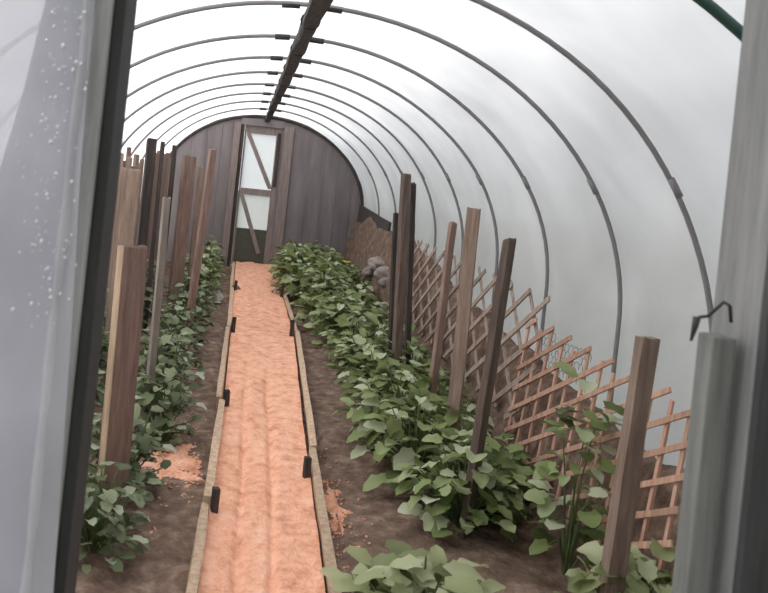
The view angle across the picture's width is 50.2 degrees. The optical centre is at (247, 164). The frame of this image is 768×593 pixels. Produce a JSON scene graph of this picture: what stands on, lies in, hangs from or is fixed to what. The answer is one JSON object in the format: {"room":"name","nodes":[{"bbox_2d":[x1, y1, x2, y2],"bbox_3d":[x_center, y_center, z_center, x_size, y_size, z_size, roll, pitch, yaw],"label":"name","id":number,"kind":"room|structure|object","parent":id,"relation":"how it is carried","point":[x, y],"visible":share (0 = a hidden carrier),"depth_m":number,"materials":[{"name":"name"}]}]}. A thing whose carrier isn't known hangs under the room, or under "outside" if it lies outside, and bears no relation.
{"room":"greenhouse","nodes":[
{"label":"greenhouse","id":0,"kind":"room"},
{"bbox_2d":[0,0,94,592],"bbox_3d":[-0.798,0.334,1.283,1.061,2.150,0.040,6,0,2],"label":"wall","id":1,"kind":"structure","parent":0,"point":[45,45],"depth_m":1.26,"materials":[{"name":"plastic"}]},
{"bbox_2d":[53,0,767,592],"bbox_3d":[0.285,0.417,1.340,1.215,2.270,0.161,6,0,3],"label":"door frame","id":2,"kind":"structure","parent":1,"relation":"in","point":[740,561],"depth_m":1.31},
{"bbox_2d":[690,300,732,340],"bbox_3d":[0.741,0.249,1.277,0.023,0.074,0.054,6,0,-39],"label":"hook","id":3,"kind":"object","parent":2,"relation":"hanging from","point":[696,320],"visible":1,"depth_m":1.28,"materials":[{"name":"metal"}]},
{"bbox_2d":[166,115,363,263],"bbox_3d":[0.170,0.390,11.504,3.040,2.240,0.092,6,0,0],"label":"wall","id":4,"kind":"structure","parent":0,"point":[324,199],"depth_m":11.50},
{"bbox_2d":[220,118,294,266],"bbox_3d":[0.137,0.417,11.502,0.860,2.140,0.095,6,0,0],"label":"door","id":5,"kind":"structure","parent":4,"relation":"in","point":[251,241],"depth_m":11.51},
{"bbox_2d":[75,217,683,592],"bbox_3d":[0.105,1.008,6.270,2.976,1.029,10.420,6,0,0],"label":"soil","id":6,"kind":"structure","parent":0,"point":[164,568],"depth_m":3.59,"materials":[{"name":"soil"}]},
{"bbox_2d":[94,369,105,425],"bbox_3d":[-0.932,1.117,4.008,0.457,0.596,0.431,6,0,-14],"label":"climbing plant","id":7,"kind":"object","parent":6,"relation":"on","point":[99,371],"visible":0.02,"depth_m":4.02,"materials":[{"name":"green plant"}]},
{"bbox_2d":[97,312,109,393],"bbox_3d":[-0.981,1.103,4.691,0.475,0.596,0.451,6,0,-26],"label":"climbing plant","id":8,"kind":"object","parent":6,"relation":"on","point":[105,342],"visible":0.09,"depth_m":4.66,"materials":[{"name":"green plant"}]},
{"bbox_2d":[99,288,108,366],"bbox_3d":[-0.974,1.117,5.487,0.451,0.596,0.475,6,0,24],"label":"climbing plant","id":9,"kind":"object","parent":6,"relation":"on","point":[101,352],"visible":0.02,"depth_m":5.44,"materials":[{"name":"green plant"}]},
{"bbox_2d":[104,153,123,314],"bbox_3d":[-1.003,0.698,5.800,0.046,1.583,0.035,6,0,-12],"label":"stake","id":10,"kind":"object","parent":6,"relation":"on","point":[122,154],"visible":0.14,"depth_m":5.79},
{"bbox_2d":[79,461,151,573],"bbox_3d":[-0.562,1.285,2.945,0.432,0.328,0.430,6,0,-27],"label":"leafy plant","id":11,"kind":"object","parent":6,"relation":"on","point":[92,539],"visible":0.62,"depth_m":2.89,"materials":[{"name":"green plant"}]},
{"bbox_2d":[100,167,140,382],"bbox_3d":[-0.803,0.764,5.000,0.134,1.496,0.034,6,0,-8],"label":"plank","id":12,"kind":"object","parent":6,"relation":"on","point":[128,194],"visible":0.53,"depth_m":4.98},
{"bbox_2d":[97,245,146,521],"bbox_3d":[-0.512,0.930,3.197,0.053,1.225,0.144,6,0,41],"label":"wooden post","id":13,"kind":"object","parent":6,"relation":"on","point":[130,273],"visible":0.74,"depth_m":3.17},
{"bbox_2d":[106,284,152,335],"bbox_3d":[-0.971,1.133,6.392,0.469,0.562,0.499,6,0,10],"label":"climbing plant","id":14,"kind":"object","parent":6,"relation":"on","point":[146,298],"visible":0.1,"depth_m":6.39,"materials":[{"name":"green plant"}]},
{"bbox_2d":[87,392,176,501],"bbox_3d":[-0.526,1.241,3.434,0.464,0.460,0.448,6,0,-16],"label":"leafy plant","id":15,"kind":"object","parent":6,"relation":"on","point":[143,448],"visible":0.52,"depth_m":3.40,"materials":[{"name":"green plant"}]},
{"bbox_2d":[133,154,139,168],"bbox_3d":[-1.142,0.615,7.673,0.028,1.446,0.276,6,0,0],"label":"board","id":16,"kind":"object","parent":6,"relation":"on","point":[136,156],"visible":0.2,"depth_m":7.58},
{"bbox_2d":[134,159,143,245],"bbox_3d":[-1.146,0.636,8.168,0.036,1.407,0.265,6,0,-2],"label":"board","id":17,"kind":"object","parent":6,"relation":"on","point":[141,164],"visible":0.34,"depth_m":8.14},
{"bbox_2d":[136,138,156,245],"bbox_3d":[-0.732,0.666,5.399,0.074,1.703,0.057,6,0,-23],"label":"stake","id":18,"kind":"object","parent":6,"relation":"on","point":[151,144],"visible":0.43,"depth_m":5.38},
{"bbox_2d":[146,175,157,279],"bbox_3d":[-1.123,0.680,9.368,0.029,1.332,0.195,6,0,-2],"label":"board","id":19,"kind":"object","parent":6,"relation":"on","point":[157,175],"visible":0.37,"depth_m":9.28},
{"bbox_2d":[146,153,159,265],"bbox_3d":[-1.116,0.600,9.144,0.044,1.484,0.250,6,0,0],"label":"board","id":20,"kind":"object","parent":6,"relation":"on","point":[157,154],"visible":0.56,"depth_m":9.10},
{"bbox_2d":[142,141,164,334],"bbox_3d":[-0.773,0.659,6.500,0.052,1.710,0.034,6,0,-6],"label":"stake","id":21,"kind":"object","parent":6,"relation":"on","point":[162,144],"visible":0.8,"depth_m":6.49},
{"bbox_2d":[143,260,168,313],"bbox_3d":[-0.955,1.130,7.407,0.475,0.563,0.451,6,0,43],"label":"climbing plant","id":22,"kind":"object","parent":6,"relation":"on","point":[155,262],"visible":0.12,"depth_m":7.35,"materials":[{"name":"green plant"}]},
{"bbox_2d":[143,197,170,431],"bbox_3d":[-0.488,0.854,4.200,0.056,1.382,0.043,6,0,-31],"label":"stake","id":23,"kind":"object","parent":6,"relation":"on","point":[163,232],"visible":0.67,"depth_m":4.19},
{"bbox_2d":[153,154,166,270],"bbox_3d":[-1.116,0.596,10.046,0.027,1.483,0.214,6,0,2],"label":"board","id":24,"kind":"object","parent":6,"relation":"on","point":[165,155],"visible":0.51,"depth_m":10.04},
{"bbox_2d":[156,153,168,258],"bbox_3d":[-1.126,0.589,10.281,0.043,1.499,0.234,6,0,0],"label":"board","id":25,"kind":"object","parent":6,"relation":"on","point":[166,153],"visible":0.35,"depth_m":10.30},
{"bbox_2d":[132,358,206,444],"bbox_3d":[-0.430,1.250,4.134,0.439,0.439,0.425,6,0,-4],"label":"leafy plant","id":26,"kind":"object","parent":6,"relation":"on","point":[160,423],"visible":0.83,"depth_m":4.10,"materials":[{"name":"green plant"}]},
{"bbox_2d":[135,326,204,405],"bbox_3d":[-0.493,1.214,4.683,0.488,0.481,0.472,6,0,18],"label":"leafy plant","id":27,"kind":"object","parent":6,"relation":"on","point":[161,358],"visible":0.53,"depth_m":4.66,"materials":[{"name":"green plant"}]},
{"bbox_2d":[166,145,176,255],"bbox_3d":[-0.742,0.667,7.200,0.050,1.702,0.035,6,0,-17],"label":"stake","id":28,"kind":"object","parent":6,"relation":"on","point":[174,147],"visible":0.43,"depth_m":7.19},
{"bbox_2d":[140,315,205,383],"bbox_3d":[-0.518,1.240,5.311,0.472,0.481,0.488,6,0,-32],"label":"leafy plant","id":29,"kind":"object","parent":6,"relation":"on","point":[186,331],"visible":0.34,"depth_m":5.24,"materials":[{"name":"green plant"}]},
{"bbox_2d":[136,405,209,533],"bbox_3d":[-0.407,1.439,3.951,0.539,0.081,1.647,6,0,7],"label":"heap","id":30,"kind":"object","parent":6,"relation":"on","point":[181,460],"visible":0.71,"depth_m":3.84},
{"bbox_2d":[143,301,208,350],"bbox_3d":[-0.529,1.246,6.007,0.508,0.425,0.506,6,0,-41],"label":"leafy plant","id":31,"kind":"object","parent":6,"relation":"on","point":[183,316],"visible":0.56,"depth_m":5.96,"materials":[{"name":"green plant"}]},
{"bbox_2d":[167,155,195,327],"bbox_3d":[-0.595,0.721,7.000,0.128,1.623,0.045,6,0,-35],"label":"stake","id":32,"kind":"object","parent":6,"relation":"on","point":[182,225],"visible":0.72,"depth_m":6.98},
{"bbox_2d":[161,283,218,327],"bbox_3d":[-0.503,1.235,6.801,0.508,0.463,0.506,6,0,9],"label":"leafy plant","id":33,"kind":"object","parent":6,"relation":"on","point":[203,312],"visible":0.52,"depth_m":6.75,"materials":[{"name":"green plant"}]},
{"bbox_2d":[166,268,220,312],"bbox_3d":[-0.496,1.225,7.590,0.472,0.502,0.488,6,0,42],"label":"leafy plant","id":34,"kind":"object","parent":6,"relation":"on","point":[187,279],"visible":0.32,"depth_m":7.55,"materials":[{"name":"green plant"}]},
{"bbox_2d":[187,166,203,289],"bbox_3d":[-0.550,0.773,8.200,0.084,1.531,0.050,6,0,-16],"label":"stake","id":35,"kind":"object","parent":6,"relation":"on","point":[200,171],"visible":0.51,"depth_m":8.18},
{"bbox_2d":[185,502,208,592],"bbox_3d":[-0.191,1.423,2.515,0.046,0.093,1.533,6,0,1],"label":"board","id":36,"kind":"object","parent":6,"relation":"on","point":[199,541],"visible":0.97,"depth_m":2.88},
{"bbox_2d":[184,149,216,346],"bbox_3d":[-0.393,0.710,6.299,0.119,1.690,0.064,6,0,0],"label":"stake","id":37,"kind":"object","parent":6,"relation":"on","point":[206,196],"visible":0.66,"depth_m":6.28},
{"bbox_2d":[183,255,223,296],"bbox_3d":[-0.516,1.188,8.398,0.568,0.569,0.612,6,0,4],"label":"leafy plant","id":38,"kind":"object","parent":6,"relation":"on","point":[203,266],"visible":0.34,"depth_m":8.35,"materials":[{"name":"green plant"}]},
{"bbox_2d":[184,243,224,287],"bbox_3d":[-0.537,1.180,9.200,0.568,0.592,0.612,6,0,-8],"label":"leafy plant","id":39,"kind":"object","parent":6,"relation":"on","point":[209,247],"visible":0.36,"depth_m":9.19,"materials":[{"name":"green plant"}]},
{"bbox_2d":[186,240,226,275],"bbox_3d":[-0.541,1.203,10.017,0.512,0.544,0.496,6,0,32],"label":"leafy plant","id":40,"kind":"object","parent":6,"relation":"on","point":[216,247],"visible":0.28,"depth_m":9.96,"materials":[{"name":"green plant"}]},
{"bbox_2d":[203,399,224,508],"bbox_3d":[-0.166,1.423,4.030,0.046,0.093,1.384,6,0,1],"label":"board","id":41,"kind":"object","parent":6,"relation":"on","point":[211,472],"visible":0.9,"depth_m":3.81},
{"bbox_2d":[210,486,220,513],"bbox_3d":[-0.143,1.448,3.310,0.032,0.230,0.034,6,0,-17],"label":"peg","id":42,"kind":"object","parent":6,"relation":"in","point":[215,496],"visible":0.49,"depth_m":3.30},
{"bbox_2d":[204,235,226,268],"bbox_3d":[-0.531,1.206,10.805,0.496,0.544,0.512,6,0,-9],"label":"leafy plant","id":43,"kind":"object","parent":6,"relation":"on","point":[210,236],"visible":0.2,"depth_m":10.76,"materials":[{"name":"green plant"}]},
{"bbox_2d":[211,290,223,302],"bbox_3d":[-0.321,1.389,8.401,0.147,0.144,0.146,6,0,28],"label":"stone","id":44,"kind":"object","parent":6,"relation":"on","point":[220,297],"visible":0.66,"depth_m":8.35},
{"bbox_2d":[216,326,229,408],"bbox_3d":[-0.174,1.422,5.815,0.048,0.092,2.074,6,0,0],"label":"board","id":45,"kind":"object","parent":6,"relation":"on","point":[222,373],"visible":0.91,"depth_m":5.47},
{"bbox_2d":[223,389,229,406],"bbox_3d":[-0.133,1.449,4.750,0.035,0.232,0.032,6,0,-14],"label":"peg","id":46,"kind":"object","parent":6,"relation":"in","point":[226,398],"visible":0.4,"depth_m":4.74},
{"bbox_2d":[227,287,233,332],"bbox_3d":[-0.173,1.420,7.951,0.044,0.094,2.102,6,0,0],"label":"board","id":47,"kind":"object","parent":6,"relation":"on","point":[229,321],"visible":0.83,"depth_m":7.68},
{"bbox_2d":[229,261,234,292],"bbox_3d":[-0.197,1.419,10.225,0.046,0.092,2.352,6,0,0],"label":"board","id":48,"kind":"object","parent":6,"relation":"on","point":[233,263],"visible":0.83,"depth_m":9.97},
{"bbox_2d":[230,317,236,335],"bbox_3d":[-0.129,1.434,6.870,0.034,0.262,0.033,6,0,-16],"label":"peg","id":49,"kind":"object","parent":6,"relation":"in","point":[233,318],"visible":0.55,"depth_m":6.86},
{"bbox_2d":[198,261,324,592],"bbox_3d":[0.113,1.440,6.580,0.577,0.104,9.760,6,0,0],"label":"path","id":50,"kind":"object","parent":6,"relation":"on","point":[263,537],"visible":0.97,"depth_m":3.83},
{"bbox_2d":[131,92,402,173],"bbox_3d":[0.170,0.399,7.950,3.023,2.241,0.032,6,0,0],"label":"hoop","id":51,"kind":"object","parent":6,"relation":"on","point":[246,93],"visible":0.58,"depth_m":7.94},
{"bbox_2d":[139,100,395,212],"bbox_3d":[0.167,0.399,8.950,3.024,2.241,0.032,6,0,0],"label":"hoop","id":52,"kind":"object","parent":6,"relation":"on","point":[261,101],"visible":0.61,"depth_m":8.94},
{"bbox_2d":[159,108,379,215],"bbox_3d":[0.170,0.399,10.100,3.024,2.241,0.032,6,0,0],"label":"hoop","id":53,"kind":"object","parent":6,"relation":"on","point":[277,110],"visible":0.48,"depth_m":10.09},
{"bbox_2d":[122,83,436,259],"bbox_3d":[0.170,0.399,7.050,3.027,2.241,0.035,6,0,0],"label":"hoop","id":54,"kind":"object","parent":6,"relation":"on","point":[241,84],"visible":0.57,"depth_m":7.04},
{"bbox_2d":[265,0,332,121],"bbox_3d":[0.279,-0.642,6.446,0.094,0.082,10.053,6,0,0],"label":"pole","id":55,"kind":"object","parent":54,"relation":"attached to","point":[311,19],"visible":1,"depth_m":4.14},
{"bbox_2d":[268,240,298,268],"bbox_3d":[0.586,1.304,10.858,0.612,0.560,0.633,6,0,9],"label":"leafy plant","id":56,"kind":"object","parent":6,"relation":"on","point":[279,245],"visible":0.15,"depth_m":10.82,"materials":[{"name":"green plant"}]},
{"bbox_2d":[283,295,297,336],"bbox_3d":[0.419,1.484,7.950,0.063,0.095,1.903,6,0,0],"label":"board","id":57,"kind":"object","parent":6,"relation":"on","point":[290,313],"visible":0.69,"depth_m":7.93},
{"bbox_2d":[268,244,315,283],"bbox_3d":[0.565,1.257,9.748,0.750,0.593,0.703,6,0,30],"label":"leafy plant","id":58,"kind":"object","parent":6,"relation":"on","point":[289,250],"visible":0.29,"depth_m":9.68,"materials":[{"name":"green plant"}]},
{"bbox_2d":[289,319,294,336],"bbox_3d":[0.378,1.484,6.970,0.034,0.272,0.033,6,0,-17],"label":"peg","id":59,"kind":"object","parent":6,"relation":"in","point":[292,322],"visible":0.55,"depth_m":6.96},
{"bbox_2d":[274,239,311,270],"bbox_3d":[0.631,1.272,10.300,0.625,0.615,0.673,6,0,-8],"label":"leafy plant","id":60,"kind":"object","parent":6,"relation":"on","point":[289,240],"visible":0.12,"depth_m":10.29,"materials":[{"name":"green plant"}]},
{"bbox_2d":[125,71,463,287],"bbox_3d":[0.169,0.399,6.150,3.024,2.242,0.032,6,0,0],"label":"hoop","id":61,"kind":"object","parent":6,"relation":"on","point":[296,75],"visible":0.54,"depth_m":6.14},
{"bbox_2d":[271,250,324,297],"bbox_3d":[0.606,1.281,9.179,0.750,0.593,0.703,6,0,-34],"label":"leafy plant","id":62,"kind":"object","parent":6,"relation":"on","point":[290,271],"visible":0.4,"depth_m":9.17,"materials":[{"name":"green plant"}]},
{"bbox_2d":[295,330,316,449],"bbox_3d":[0.384,1.479,5.526,0.052,0.097,2.854,6,0,2],"label":"board","id":63,"kind":"object","parent":6,"relation":"on","point":[312,442],"visible":0.89,"depth_m":4.97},
{"bbox_2d":[302,456,311,478],"bbox_3d":[0.272,1.487,3.750,0.037,0.242,0.033,6,0,-15],"label":"peg","id":64,"kind":"object","parent":6,"relation":"in","point":[307,462],"visible":0.45,"depth_m":3.74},
{"bbox_2d":[282,255,341,303],"bbox_3d":[0.716,1.268,8.583,0.640,0.597,0.609,6,0,-38],"label":"leafy plant","id":65,"kind":"object","parent":6,"relation":"on","point":[292,289],"visible":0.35,"depth_m":8.52,"materials":[{"name":"green plant"}]},
{"bbox_2d":[127,56,498,311],"bbox_3d":[0.168,0.398,5.300,3.023,2.243,0.032,6,0,0],"label":"hoop","id":66,"kind":"object","parent":6,"relation":"on","point":[275,58],"visible":0.52,"depth_m":5.29},
{"bbox_2d":[303,240,328,262],"bbox_3d":[0.924,1.308,10.867,0.580,0.586,0.609,6,0,32],"label":"leafy plant","id":67,"kind":"object","parent":6,"relation":"on","point":[324,250],"visible":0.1,"depth_m":10.83,"materials":[{"name":"green plant"}]},
{"bbox_2d":[288,263,353,310],"bbox_3d":[0.774,1.258,8.013,0.706,0.576,0.656,6,0,-3],"label":"leafy plant","id":68,"kind":"object","parent":6,"relation":"on","point":[333,283],"visible":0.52,"depth_m":7.96,"materials":[{"name":"green plant"}]},
{"bbox_2d":[309,447,340,592],"bbox_3d":[0.297,1.469,2.900,0.047,0.094,2.305,6,0,1],"label":"board","id":69,"kind":"object","parent":6,"relation":"on","point":[324,533],"visible":0.8,"depth_m":3.24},
{"bbox_2d":[293,282,357,330],"bbox_3d":[0.740,1.339,7.410,0.613,0.464,0.636,6,0,-36],"label":"leafy plant","id":70,"kind":"object","parent":6,"relation":"on","point":[302,314],"visible":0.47,"depth_m":7.35,"materials":[{"name":"green plant"}]},
{"bbox_2d":[301,256,350,291],"bbox_3d":[0.897,1.298,8.742,0.568,0.569,0.612,6,0,37],"label":"leafy plant","id":71,"kind":"object","parent":6,"relation":"on","point":[342,267],"visible":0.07,"depth_m":8.75,"materials":[{"name":"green plant"}]},
{"bbox_2d":[310,245,343,264],"bbox_3d":[0.957,1.309,10.285,0.633,0.560,0.612,6,0,1],"label":"leafy plant","id":72,"kind":"object","parent":6,"relation":"on","point":[312,248],"visible":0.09,"depth_m":10.27,"materials":[{"name":"green plant"}]},
{"bbox_2d":[313,246,346,271],"bbox_3d":[0.953,1.285,9.767,0.580,0.586,0.609,6,0,27],"label":"leafy plant","id":73,"kind":"object","parent":6,"relation":"on","point":[328,255],"visible":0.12,"depth_m":9.72,"materials":[{"name":"green plant"}]},
{"bbox_2d":[308,254,352,285],"bbox_3d":[0.888,1.306,9.200,0.612,0.560,0.633,6,0,-20],"label":"leafy plant","id":74,"kind":"object","parent":6,"relation":"on","point":[322,255],"visible":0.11,"depth_m":9.15,"materials":[{"name":"green plant"}]},
{"bbox_2d":[130,34,548,352],"bbox_3d":[0.169,0.399,4.420,3.025,2.241,0.032,6,0,0],"label":"hoop","id":75,"kind":"object","parent":6,"relation":"on","point":[276,36],"visible":0.58,"depth_m":4.41},
{"bbox_2d":[303,292,375,343],"bbox_3d":[0.785,1.319,6.795,0.626,0.501,0.674,6,0,-31],"label":"leafy plant","id":76,"kind":"object","parent":6,"relation":"on","point":[332,313],"visible":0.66,"depth_m":6.76,"materials":[{"name":"green plant"}]},
{"bbox_2d":[319,439,372,568],"bbox_3d":[0.425,1.530,3.613,0.217,0.087,1.548,6,0,0],"label":"heap","id":77,"kind":"object","parent":6,"relation":"on","point":[331,501],"visible":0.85,"depth_m":3.53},
{"bbox_2d":[337,258,359,286],"bbox_3d":[1.194,1.368,9.761,0.581,0.478,0.540,6,0,2],"label":"leafy plant","id":78,"kind":"object","parent":6,"relation":"on","point":[345,259],"visible":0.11,"depth_m":9.69,"materials":[{"name":"green plant"}]},
{"bbox_2d":[335,265,364,285],"bbox_3d":[1.155,1.370,9.197,0.526,0.456,0.501,6,0,23],"label":"leafy plant","id":79,"kind":"object","parent":6,"relation":"on","point":[350,273],"visible":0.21,"depth_m":9.16,"materials":[{"name":"green plant"}]},
{"bbox_2d":[319,311,387,365],"bbox_3d":[0.825,1.339,6.157,0.638,0.433,0.680,6,0,-36],"label":"leafy plant","id":80,"kind":"object","parent":6,"relation":"on","point":[343,322],"visible":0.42,"depth_m":6.08,"materials":[{"name":"green plant"}]},
{"bbox_2d":[332,275,375,305],"bbox_3d":[1.090,1.358,8.212,0.547,0.477,0.528,6,0,4],"label":"leafy plant","id":81,"kind":"object","parent":6,"relation":"on","point":[359,285],"visible":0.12,"depth_m":8.17,"materials":[{"name":"green plant"}]},
{"bbox_2d":[323,322,391,382],"bbox_3d":[0.842,1.343,5.541,0.597,0.451,0.642,6,0,38],"label":"leafy plant","id":82,"kind":"object","parent":6,"relation":"on","point":[345,361],"visible":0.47,"depth_m":5.52,"materials":[{"name":"green plant"}]},
{"bbox_2d":[338,285,385,316],"bbox_3d":[1.048,1.372,7.598,0.528,0.456,0.547,6,0,-27],"label":"leafy plant","id":83,"kind":"object","parent":6,"relation":"on","point":[356,289],"visible":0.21,"depth_m":7.56,"materials":[{"name":"green plant"}]},
{"bbox_2d":[343,299,388,329],"bbox_3d":[1.055,1.388,6.983,0.525,0.401,0.545,6,0,-8],"label":"leafy plant","id":84,"kind":"object","parent":6,"relation":"on","point":[375,310],"visible":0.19,"depth_m":6.98,"materials":[{"name":"green plant"}]},
{"bbox_2d":[362,266,373,278],"bbox_3d":[1.382,1.187,8.896,0.218,0.167,0.206,6,0,-42],"label":"stone","id":85,"kind":"object","parent":6,"relation":"on","point":[366,271],"visible":0.42,"depth_m":8.83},
{"bbox_2d":[357,205,391,230],"bbox_3d":[1.526,1.075,10.210,0.094,1.028,2.456,6,0,0],"label":"board","id":86,"kind":"object","parent":6,"relation":"on","point":[364,213],"visible":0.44,"depth_m":10.07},
{"bbox_2d":[368,258,382,271],"bbox_3d":[1.404,1.083,8.610,0.196,0.159,0.221,6,0,-39],"label":"stone","id":87,"kind":"object","parent":6,"relation":"on","point":[372,267],"visible":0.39,"depth_m":8.57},
{"bbox_2d":[134,0,622,401],"bbox_3d":[0.170,0.397,3.549,3.027,2.246,0.034,6,0,0],"label":"hoop","id":88,"kind":"object","parent":6,"relation":"on","point":[285,4],"visible":0.62,"depth_m":3.54},
{"bbox_2d":[352,310,404,351],"bbox_3d":[1.076,1.370,6.399,0.492,0.416,0.519,6,0,-17],"label":"leafy plant","id":89,"kind":"object","parent":6,"relation":"on","point":[379,317],"visible":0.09,"depth_m":6.42,"materials":[{"name":"green plant"}]},
{"bbox_2d":[333,344,427,403],"bbox_3d":[0.830,1.341,4.958,0.603,0.435,0.635,6,0,4],"label":"leafy plant","id":90,"kind":"object","parent":6,"relation":"on","point":[353,374],"visible":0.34,"depth_m":4.91,"materials":[{"name":"green plant"}]},
{"bbox_2d":[374,266,388,279],"bbox_3d":[1.399,1.115,8.195,0.223,0.160,0.220,6,0,0],"label":"stone","id":91,"kind":"object","parent":6,"relation":"on","point":[382,271],"visible":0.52,"depth_m":8.12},
{"bbox_2d":[378,277,387,287],"bbox_3d":[1.385,1.182,8.052,0.160,0.110,0.141,6,0,0],"label":"stone","id":92,"kind":"object","parent":6,"relation":"on","point":[382,282],"visible":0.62,"depth_m":8.00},
{"bbox_2d":[330,362,437,459],"bbox_3d":[0.812,1.319,4.337,0.638,0.458,0.680,6,0,-15],"label":"leafy plant","id":93,"kind":"object","parent":6,"relation":"on","point":[369,397],"visible":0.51,"depth_m":4.32,"materials":[{"name":"green plant"}]},
{"bbox_2d":[388,212,398,356],"bbox_3d":[1.011,1.017,5.600,0.128,1.371,0.044,6,0,0],"label":"stake","id":94,"kind":"object","parent":6,"relation":"on","point":[395,215],"visible":0.51,"depth_m":5.58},
{"bbox_2d":[368,323,425,378],"bbox_3d":[1.075,1.365,5.796,0.483,0.456,0.520,6,0,-34],"label":"leafy plant","id":95,"kind":"object","parent":6,"relation":"on","point":[413,338],"visible":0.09,"depth_m":5.80,"materials":[{"name":"green plant"}]},
{"bbox_2d":[390,173,410,382],"bbox_3d":[0.966,0.877,5.100,0.148,1.644,0.067,6,0,0],"label":"stake","id":96,"kind":"object","parent":6,"relation":"on","point":[405,184],"visible":0.73,"depth_m":5.08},
{"bbox_2d":[368,340,449,403],"bbox_3d":[1.066,1.377,5.183,0.543,0.439,0.579,6,0,21],"label":"leafy plant","id":97,"kind":"object","parent":6,"relation":"on","point":[412,349],"visible":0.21,"depth_m":5.21,"materials":[{"name":"green plant"}]},
{"bbox_2d":[404,182,415,364],"bbox_3d":[1.077,0.912,5.350,0.150,1.594,0.040,6,0,0],"label":"stake","id":98,"kind":"object","parent":6,"relation":"on","point":[409,279],"visible":0.56,"depth_m":5.34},
{"bbox_2d":[320,539,505,592],"bbox_3d":[0.545,1.395,2.470,0.684,0.355,0.638,6,0,-40],"label":"plant","id":99,"kind":"object","parent":6,"relation":"on","point":[391,572],"visible":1,"depth_m":2.53,"materials":[{"name":"green plant"}]},
{"bbox_2d":[346,384,487,492],"bbox_3d":[0.821,1.325,3.829,0.671,0.482,0.716,6,0,21],"label":"leafy plant","id":100,"kind":"object","parent":6,"relation":"on","point":[395,431],"visible":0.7,"depth_m":3.80,"materials":[{"name":"green plant"}]},
{"bbox_2d":[399,367,471,416],"bbox_3d":[1.092,1.380,4.643,0.472,0.415,0.489,6,0,11],"label":"leafy plant","id":101,"kind":"object","parent":6,"relation":"on","point":[441,380],"visible":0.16,"depth_m":4.58,"materials":[{"name":"green plant"}]},
{"bbox_2d":[425,221,456,417],"bbox_3d":[1.043,1.005,4.399,0.066,1.400,0.041,6,0,-21],"label":"stake","id":102,"kind":"object","parent":6,"relation":"on","point":[452,226],"visible":0.62,"depth_m":4.39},
{"bbox_2d":[412,394,494,461],"bbox_3d":[1.064,1.382,4.111,0.460,0.415,0.445,6,0,-10],"label":"leafy plant","id":103,"kind":"object","parent":6,"relation":"on","point":[468,422],"visible":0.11,"depth_m":4.08,"materials":[{"name":"green plant"}]},
{"bbox_2d":[444,207,480,444],"bbox_3d":[1.010,0.951,3.830,0.071,1.503,0.048,6,0,28],"label":"stake","id":104,"kind":"object","parent":6,"relation":"on","point":[472,222],"visible":0.69,"depth_m":3.81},
{"bbox_2d":[391,428,536,541],"bbox_3d":[0.904,1.355,3.368,0.572,0.397,0.552,6,0,-1],"label":"leafy plant","id":105,"kind":"object","parent":6,"relation":"on","point":[511,476],"visible":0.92,"depth_m":3.28,"materials":[{"name":"green plant"}]},
{"bbox_2d":[405,239,549,424],"bbox_3d":[1.409,0.983,5.650,0.089,0.703,3.518,6,0,0],"label":"trellis","id":106,"kind":"object","parent":6,"relation":"on","point":[524,376],"visible":0.59,"depth_m":4.85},
{"bbox_2d":[542,333,591,381],"bbox_3d":[1.461,0.896,3.707,0.033,0.168,0.554,6,0,0],"label":"netting","id":107,"kind":"object","parent":106,"relation":"attached to","point":[554,333],"visible":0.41,"depth_m":3.70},
{"bbox_2d":[433,429,533,519],"bbox_3d":[1.066,1.402,3.632,0.438,0.381,0.454,6,0,-16],"label":"leafy plant","id":108,"kind":"object","parent":6,"relation":"on","point":[518,458],"visible":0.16,"depth_m":3.57,"materials":[{"name":"green plant"}]},
{"bbox_2d":[457,238,515,539],"bbox_3d":[0.968,0.994,3.280,0.122,1.409,0.059,6,0,0],"label":"stake","id":109,"kind":"object","parent":6,"relation":"on","point":[502,285],"visible":0.79,"depth_m":3.27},
{"bbox_2d":[523,362,623,574],"bbox_3d":[1.265,1.184,3.059,0.385,0.824,0.370,6,0,31],"label":"climbing plant","id":110,"kind":"object","parent":6,"relation":"on","point":[542,542],"visible":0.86,"depth_m":3.03,"materials":[{"name":"green plant"}]},
{"bbox_2d":[470,0,712,332],"bbox_3d":[0.170,0.387,2.830,3.023,2.266,0.033,6,0,0],"label":"hoop","id":111,"kind":"object","parent":6,"relation":"on","point":[671,180],"visible":0.52,"depth_m":2.82},
{"bbox_2d":[504,318,690,582],"bbox_3d":[1.373,1.120,3.321,0.087,0.740,1.568,6,0,0],"label":"trellis","id":112,"kind":"object","parent":6,"relation":"on","point":[666,543],"visible":0.52,"depth_m":3.25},
{"bbox_2d":[553,538,675,592],"bbox_3d":[1.237,1.407,2.518,0.485,0.401,0.520,6,0,-42],"label":"plant","id":113,"kind":"object","parent":6,"relation":"on","point":[581,581],"visible":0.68,"depth_m":2.52,"materials":[{"name":"green plant"}]},
{"bbox_2d":[597,335,659,592],"bbox_3d":[1.152,1.120,2.480,0.110,1.192,0.051,6,0,-6],"label":"stake","id":114,"kind":"object","parent":6,"relation":"on","point":[627,478],"visible":1,"depth_m":2.46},
{"bbox_2d":[671,332,735,592],"bbox_3d":[0.691,0.924,1.294,0.039,1.306,0.043,6,0,0],"label":"post","id":115,"kind":"object","parent":6,"relation":"on","point":[715,355],"visible":1,"depth_m":1.27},
{"bbox_2d":[692,0,742,41],"bbox_3d":[0.171,0.386,1.949,3.031,2.268,0.036,6,0,0],"label":"hoop","id":116,"kind":"object","parent":6,"relation":"on","point":[710,6],"visible":0.59,"depth_m":1.94},
{"bbox_2d":[121,0,745,467],"bbox_3d":[0.171,0.364,6.445,3.067,2.252,10.171,6,0,0],"label":"cover","id":117,"kind":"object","parent":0,"point":[674,67],"depth_m":3.70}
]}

